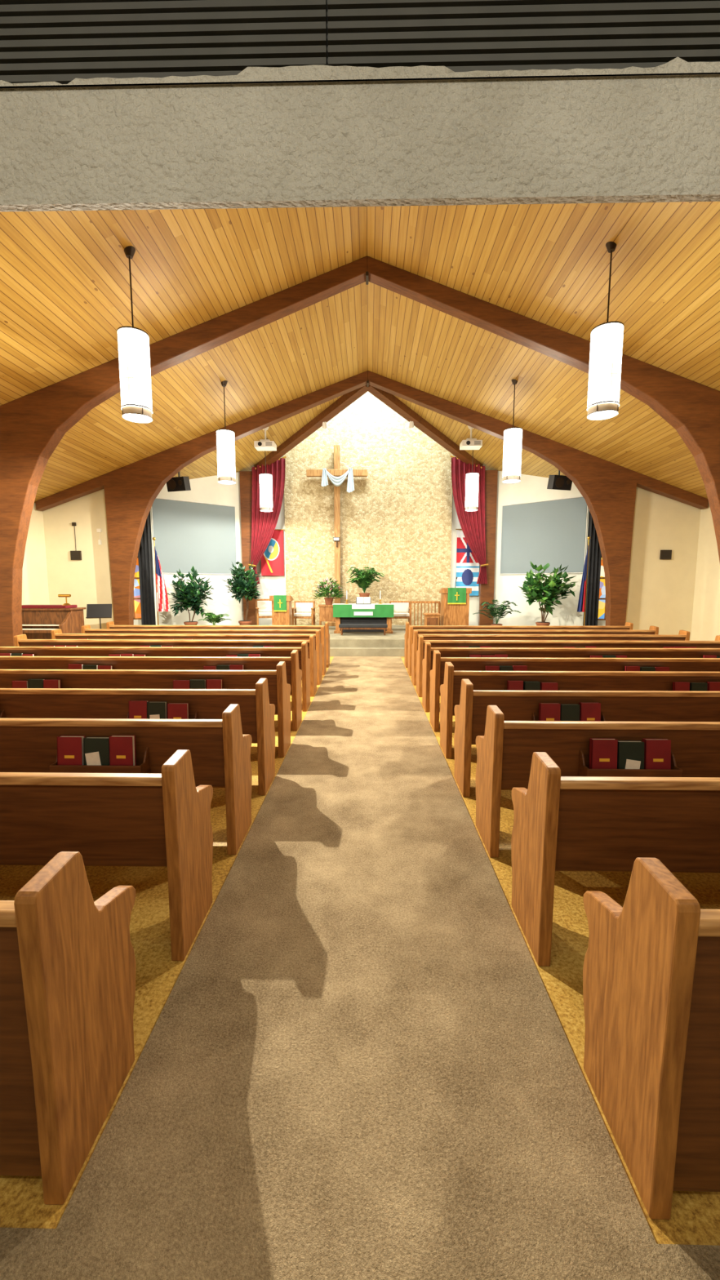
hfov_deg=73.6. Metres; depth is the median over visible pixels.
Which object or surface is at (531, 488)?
wall
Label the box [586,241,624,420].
pendant lamp
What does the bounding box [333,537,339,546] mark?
plaque
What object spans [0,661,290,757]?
pew
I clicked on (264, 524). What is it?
curtain
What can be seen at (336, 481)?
drape
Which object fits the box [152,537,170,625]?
flag
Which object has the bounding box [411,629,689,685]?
pew
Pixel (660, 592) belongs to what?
wall
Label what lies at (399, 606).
armchair
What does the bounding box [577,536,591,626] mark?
flag
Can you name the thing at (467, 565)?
banner
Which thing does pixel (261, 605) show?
armchair
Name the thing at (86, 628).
pew
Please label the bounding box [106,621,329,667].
pew
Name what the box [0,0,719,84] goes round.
slatted ceiling
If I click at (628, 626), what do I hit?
pew
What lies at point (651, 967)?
pew
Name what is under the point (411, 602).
wooden railing
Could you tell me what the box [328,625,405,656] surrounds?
platform
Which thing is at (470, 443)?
ceiling projector
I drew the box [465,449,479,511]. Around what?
pendant lamp
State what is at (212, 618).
spider plant
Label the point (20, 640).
pew
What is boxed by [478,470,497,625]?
post
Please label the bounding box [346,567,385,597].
potted plant
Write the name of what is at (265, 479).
pendant lamp
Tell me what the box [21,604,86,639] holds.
organ console
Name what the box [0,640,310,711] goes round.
pew
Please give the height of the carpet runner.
0.008 m
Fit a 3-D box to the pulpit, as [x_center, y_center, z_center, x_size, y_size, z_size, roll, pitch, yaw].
[2.523,-0.786,12.832,0.760,1.206,0.594,0,7,1]
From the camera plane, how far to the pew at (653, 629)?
8.65 m
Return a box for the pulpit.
[439,587,471,625]
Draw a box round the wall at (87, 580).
[42,488,114,628]
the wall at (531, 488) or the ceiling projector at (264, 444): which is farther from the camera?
the wall at (531, 488)
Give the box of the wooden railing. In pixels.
[408,600,440,625]
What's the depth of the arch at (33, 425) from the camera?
7.24 m
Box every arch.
[0,256,719,646]
[35,370,708,626]
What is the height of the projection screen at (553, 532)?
2.040 m
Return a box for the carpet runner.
[0,656,719,1279]
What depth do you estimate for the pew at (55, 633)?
7.92 m
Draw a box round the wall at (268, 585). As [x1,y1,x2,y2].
[256,454,479,625]
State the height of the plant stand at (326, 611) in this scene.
0.710 m
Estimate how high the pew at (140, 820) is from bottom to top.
0.908 m
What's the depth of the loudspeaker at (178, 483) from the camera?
11.84 m
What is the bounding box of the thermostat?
[96,528,102,545]
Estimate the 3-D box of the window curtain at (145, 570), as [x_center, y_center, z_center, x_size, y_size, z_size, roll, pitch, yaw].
[-5.736,-2.164,12.806,0.520,3.770,0.076,0,7,1]
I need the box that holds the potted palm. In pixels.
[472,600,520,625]
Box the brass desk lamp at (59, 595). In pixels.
[57,594,71,605]
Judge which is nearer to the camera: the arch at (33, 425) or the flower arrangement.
the arch at (33, 425)
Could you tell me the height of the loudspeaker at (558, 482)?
0.743 m
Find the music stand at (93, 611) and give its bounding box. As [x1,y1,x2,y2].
[85,604,111,628]
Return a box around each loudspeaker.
[166,471,191,492]
[546,470,572,490]
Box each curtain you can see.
[137,511,155,625]
[248,456,286,583]
[449,455,488,583]
[582,511,601,626]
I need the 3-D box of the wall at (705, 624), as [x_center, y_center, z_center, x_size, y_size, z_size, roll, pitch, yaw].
[7.918,-0.608,4.186,0.150,3.550,14.750,0,7,1]
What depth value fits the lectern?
12.73 m
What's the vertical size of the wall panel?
8.900 m
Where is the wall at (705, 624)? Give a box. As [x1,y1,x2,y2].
[690,501,719,640]
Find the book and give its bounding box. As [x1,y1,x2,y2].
[355,596,370,604]
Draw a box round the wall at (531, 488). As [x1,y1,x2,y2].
[493,471,589,626]
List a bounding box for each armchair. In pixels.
[255,599,271,625]
[291,600,315,625]
[389,600,412,629]
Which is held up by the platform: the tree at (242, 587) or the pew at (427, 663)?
the tree at (242, 587)
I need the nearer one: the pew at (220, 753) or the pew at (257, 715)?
the pew at (220, 753)
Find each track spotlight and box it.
[322,421,327,428]
[408,421,413,428]
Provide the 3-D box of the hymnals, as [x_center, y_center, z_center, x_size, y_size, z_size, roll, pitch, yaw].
[0.083,0.293,6.157,9.487,0.227,6.788,0,7,1]
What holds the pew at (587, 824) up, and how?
on the floor
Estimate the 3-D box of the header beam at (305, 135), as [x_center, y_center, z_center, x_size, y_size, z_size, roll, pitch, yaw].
[-0.007,-1.431,1.472,15.600,0.337,0.268,0,7,1]
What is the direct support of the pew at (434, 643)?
on the floor
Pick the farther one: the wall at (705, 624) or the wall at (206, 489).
the wall at (206, 489)
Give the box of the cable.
[71,522,76,551]
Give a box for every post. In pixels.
[239,471,257,625]
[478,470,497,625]
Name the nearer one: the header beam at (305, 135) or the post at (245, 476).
the header beam at (305, 135)
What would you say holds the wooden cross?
on the platform
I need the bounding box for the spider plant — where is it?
[198,612,231,625]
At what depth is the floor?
2.27 m
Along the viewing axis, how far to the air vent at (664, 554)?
11.36 m
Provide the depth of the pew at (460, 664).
5.33 m
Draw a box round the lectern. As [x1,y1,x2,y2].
[269,595,293,625]
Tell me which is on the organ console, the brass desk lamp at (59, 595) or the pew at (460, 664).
the brass desk lamp at (59, 595)
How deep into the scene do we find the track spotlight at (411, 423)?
12.38 m
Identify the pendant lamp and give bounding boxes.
[116,245,152,422]
[216,380,235,484]
[258,438,272,511]
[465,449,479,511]
[502,378,522,483]
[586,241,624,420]
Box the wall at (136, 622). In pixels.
[133,555,142,625]
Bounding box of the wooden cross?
[306,444,367,626]
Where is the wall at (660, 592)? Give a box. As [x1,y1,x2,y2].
[625,486,700,640]
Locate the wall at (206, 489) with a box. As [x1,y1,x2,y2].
[150,471,243,625]
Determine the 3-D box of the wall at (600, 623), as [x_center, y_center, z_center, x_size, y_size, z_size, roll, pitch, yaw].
[6.905,-1.927,12.797,1.400,4.200,0.120,0,7,1]
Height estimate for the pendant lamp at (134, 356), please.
1.847 m
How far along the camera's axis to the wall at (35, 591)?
11.32 m
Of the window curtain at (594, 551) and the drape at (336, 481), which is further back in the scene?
the drape at (336, 481)
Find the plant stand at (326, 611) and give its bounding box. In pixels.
[317,604,335,625]
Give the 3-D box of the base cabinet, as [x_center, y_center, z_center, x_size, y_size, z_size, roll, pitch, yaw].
[1.873,-0.427,12.626,0.410,0.540,0.410,0,7,1]
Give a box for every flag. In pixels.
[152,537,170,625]
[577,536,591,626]
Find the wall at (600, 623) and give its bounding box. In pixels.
[597,620,605,626]
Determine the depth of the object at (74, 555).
11.62 m
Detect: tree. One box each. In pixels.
[167,565,213,625]
[220,560,260,625]
[518,561,578,626]
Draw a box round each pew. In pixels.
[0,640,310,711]
[0,649,302,730]
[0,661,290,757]
[0,678,275,795]
[0,703,252,854]
[0,749,213,960]
[0,851,136,1204]
[13,634,316,696]
[51,628,322,684]
[81,624,326,675]
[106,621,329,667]
[404,622,633,667]
[407,625,658,675]
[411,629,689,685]
[416,635,719,697]
[422,641,719,711]
[429,649,719,731]
[440,662,719,758]
[453,679,719,796]
[475,705,719,857]
[511,751,719,966]
[582,857,719,1219]
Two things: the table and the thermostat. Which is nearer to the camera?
the thermostat
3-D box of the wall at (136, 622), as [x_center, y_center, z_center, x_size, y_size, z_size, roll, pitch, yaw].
[-6.492,-1.956,13.046,1.400,4.200,0.120,0,7,1]
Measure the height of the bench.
0.267 m
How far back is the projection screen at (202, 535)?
13.72 m
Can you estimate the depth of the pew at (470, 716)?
3.68 m
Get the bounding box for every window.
[133,556,141,619]
[597,557,605,620]
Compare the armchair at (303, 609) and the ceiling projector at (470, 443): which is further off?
the armchair at (303, 609)
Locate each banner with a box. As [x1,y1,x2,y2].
[261,528,284,575]
[455,528,479,595]
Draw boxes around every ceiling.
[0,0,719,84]
[0,201,719,502]
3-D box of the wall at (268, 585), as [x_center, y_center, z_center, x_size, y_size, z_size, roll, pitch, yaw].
[0.253,-4.563,15.150,12.400,8.900,0.150,0,7,1]
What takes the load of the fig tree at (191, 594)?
on the platform
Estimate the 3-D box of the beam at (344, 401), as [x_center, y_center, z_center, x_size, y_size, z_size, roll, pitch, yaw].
[0.212,-5.555,12.797,6.780,1.412,3.240,0,7,1]
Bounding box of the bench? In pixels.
[338,623,387,635]
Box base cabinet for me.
[422,613,440,625]
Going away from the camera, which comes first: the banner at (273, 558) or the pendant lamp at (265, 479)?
the pendant lamp at (265, 479)
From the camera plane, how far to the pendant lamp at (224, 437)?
9.08 m
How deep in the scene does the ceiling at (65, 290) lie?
6.66 m
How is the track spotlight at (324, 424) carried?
attached to the beam at (344, 401)
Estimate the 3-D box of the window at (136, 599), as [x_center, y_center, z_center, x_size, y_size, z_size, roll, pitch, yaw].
[-6.173,-1.405,13.078,0.680,1.700,0.070,0,7,1]
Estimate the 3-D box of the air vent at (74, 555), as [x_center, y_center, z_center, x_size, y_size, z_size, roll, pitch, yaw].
[-6.868,-2.046,11.643,0.240,0.220,0.060,0,7,1]
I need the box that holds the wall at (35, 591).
[22,502,49,604]
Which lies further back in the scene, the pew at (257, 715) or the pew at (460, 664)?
the pew at (460, 664)
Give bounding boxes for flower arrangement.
[312,577,344,604]
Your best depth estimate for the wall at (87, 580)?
11.67 m
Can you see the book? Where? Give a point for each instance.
(359, 600)
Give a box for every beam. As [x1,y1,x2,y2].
[0,57,719,212]
[253,384,482,466]
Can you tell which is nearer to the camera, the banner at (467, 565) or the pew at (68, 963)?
the pew at (68, 963)
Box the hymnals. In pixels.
[0,638,719,768]
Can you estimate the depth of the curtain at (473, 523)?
14.16 m
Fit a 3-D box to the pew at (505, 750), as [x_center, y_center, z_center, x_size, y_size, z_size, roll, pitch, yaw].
[3.005,0.856,3.020,4.425,0.908,0.565,0,7,1]
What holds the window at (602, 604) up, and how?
in the wall at (600, 623)
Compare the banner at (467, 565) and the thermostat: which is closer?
the thermostat
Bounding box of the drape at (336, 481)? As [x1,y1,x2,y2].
[320,467,354,493]
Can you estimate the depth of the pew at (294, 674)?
5.42 m
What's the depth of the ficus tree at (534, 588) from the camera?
12.40 m
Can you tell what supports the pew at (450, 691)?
on the floor
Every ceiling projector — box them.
[253,426,276,450]
[459,425,482,449]
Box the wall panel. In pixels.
[283,391,453,625]
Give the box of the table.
[332,603,394,633]
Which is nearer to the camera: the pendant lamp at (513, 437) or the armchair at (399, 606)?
the pendant lamp at (513, 437)
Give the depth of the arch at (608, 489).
11.06 m
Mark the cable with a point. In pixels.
(73, 523)
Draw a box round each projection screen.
[151,497,237,574]
[499,495,587,574]
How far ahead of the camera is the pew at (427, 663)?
6.15 m
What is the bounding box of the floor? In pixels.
[0,656,719,1245]

